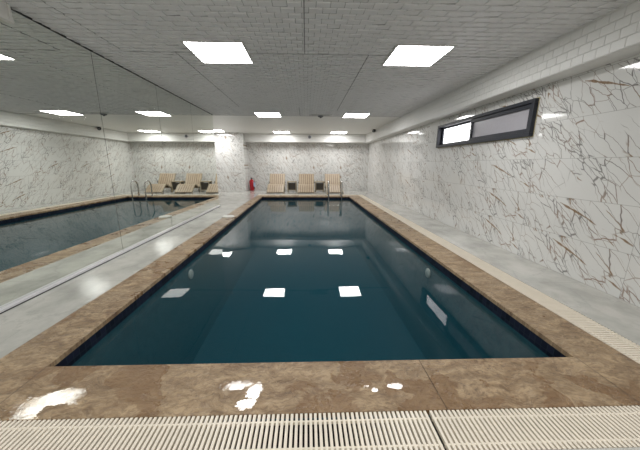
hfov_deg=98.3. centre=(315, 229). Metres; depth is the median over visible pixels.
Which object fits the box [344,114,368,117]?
diffuser
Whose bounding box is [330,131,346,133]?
recessed light
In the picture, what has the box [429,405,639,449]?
overflow grating
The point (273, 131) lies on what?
recessed light
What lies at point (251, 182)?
fire extinguisher
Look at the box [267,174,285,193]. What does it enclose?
sun lounger
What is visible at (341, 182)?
pool ladder
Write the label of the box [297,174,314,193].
sun lounger
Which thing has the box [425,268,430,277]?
underwater light
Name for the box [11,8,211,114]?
trim
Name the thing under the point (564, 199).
wall
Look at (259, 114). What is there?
recessed light
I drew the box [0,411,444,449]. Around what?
overflow grating
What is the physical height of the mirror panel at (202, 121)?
2.350 m
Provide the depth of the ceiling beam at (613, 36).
2.90 m
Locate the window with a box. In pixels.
[436,97,539,147]
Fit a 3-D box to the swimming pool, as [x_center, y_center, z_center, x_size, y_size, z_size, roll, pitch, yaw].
[-0.173,0.558,5.999,3.453,1.517,8.855,0,13,-2]
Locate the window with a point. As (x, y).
(518, 120)
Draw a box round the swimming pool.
[55,197,565,420]
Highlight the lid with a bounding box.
[222,215,233,217]
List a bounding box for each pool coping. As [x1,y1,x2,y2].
[0,196,261,366]
[0,356,639,421]
[257,195,357,196]
[349,196,624,356]
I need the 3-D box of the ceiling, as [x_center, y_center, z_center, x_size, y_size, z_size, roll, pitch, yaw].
[-1.005,-2.521,5.117,7.524,0.115,14.375,0,13,-2]
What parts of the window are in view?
sash, sash, frosted pane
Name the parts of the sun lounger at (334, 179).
backrest, seat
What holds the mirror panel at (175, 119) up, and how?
attached to the wall
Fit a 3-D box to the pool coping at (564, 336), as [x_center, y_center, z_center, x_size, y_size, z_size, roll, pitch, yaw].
[1.565,-0.202,5.874,0.397,0.032,8.615,0,13,-2]
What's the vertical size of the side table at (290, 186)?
0.440 m
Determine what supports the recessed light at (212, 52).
in the ceiling
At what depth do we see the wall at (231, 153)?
11.44 m
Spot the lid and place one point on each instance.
(224, 216)
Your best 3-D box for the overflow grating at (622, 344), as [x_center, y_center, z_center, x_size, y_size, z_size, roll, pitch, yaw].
[1.865,-0.186,5.927,0.194,0.085,9.370,0,13,-2]
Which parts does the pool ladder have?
handrail, handrail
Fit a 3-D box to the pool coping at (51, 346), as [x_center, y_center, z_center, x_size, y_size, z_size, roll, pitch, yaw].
[-1.833,-0.191,5.769,0.334,0.032,8.615,0,13,-2]
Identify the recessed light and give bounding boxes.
[180,40,253,63]
[253,112,281,116]
[273,131,289,132]
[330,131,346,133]
[342,113,370,117]
[381,44,456,66]
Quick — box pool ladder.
[327,181,342,225]
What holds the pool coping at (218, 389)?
on the swimming pool
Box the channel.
[173,416,446,449]
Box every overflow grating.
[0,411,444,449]
[358,195,639,363]
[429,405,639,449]
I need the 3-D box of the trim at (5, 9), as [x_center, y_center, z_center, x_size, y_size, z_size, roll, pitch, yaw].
[-2.425,-1.576,1.571,0.045,0.136,1.330,0,13,-2]
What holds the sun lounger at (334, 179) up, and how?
on the floor
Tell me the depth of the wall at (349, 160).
12.21 m
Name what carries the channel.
in the floor
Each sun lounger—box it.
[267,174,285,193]
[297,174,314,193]
[324,174,343,192]
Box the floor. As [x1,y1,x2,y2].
[0,190,639,449]
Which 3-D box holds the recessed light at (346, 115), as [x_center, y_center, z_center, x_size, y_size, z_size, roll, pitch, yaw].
[1.041,-2.927,7.093,0.640,0.016,0.640,0,13,-2]
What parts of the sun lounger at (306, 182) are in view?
seat, backrest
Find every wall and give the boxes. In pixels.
[214,133,248,191]
[247,143,368,189]
[366,54,639,306]
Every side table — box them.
[287,181,296,191]
[315,181,323,191]
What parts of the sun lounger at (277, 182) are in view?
seat, backrest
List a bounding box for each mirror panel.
[0,10,122,307]
[91,52,171,249]
[155,85,199,226]
[190,104,218,213]
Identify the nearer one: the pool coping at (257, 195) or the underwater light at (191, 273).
the underwater light at (191, 273)
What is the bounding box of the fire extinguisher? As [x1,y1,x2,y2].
[249,177,254,190]
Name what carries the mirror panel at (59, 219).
attached to the wall
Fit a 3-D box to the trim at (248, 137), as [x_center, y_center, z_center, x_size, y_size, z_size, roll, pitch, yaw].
[-0.412,-3.868,11.746,5.050,0.332,0.495,0,13,-2]
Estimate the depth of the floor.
2.75 m
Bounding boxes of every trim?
[0,0,13,23]
[0,205,220,312]
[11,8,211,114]
[244,133,365,142]
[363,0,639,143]
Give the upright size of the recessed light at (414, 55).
0.016 m
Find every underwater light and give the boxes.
[188,269,193,278]
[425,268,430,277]
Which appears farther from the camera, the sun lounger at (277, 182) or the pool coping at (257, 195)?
the sun lounger at (277, 182)
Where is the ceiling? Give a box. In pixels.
[2,0,631,133]
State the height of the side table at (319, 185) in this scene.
0.440 m

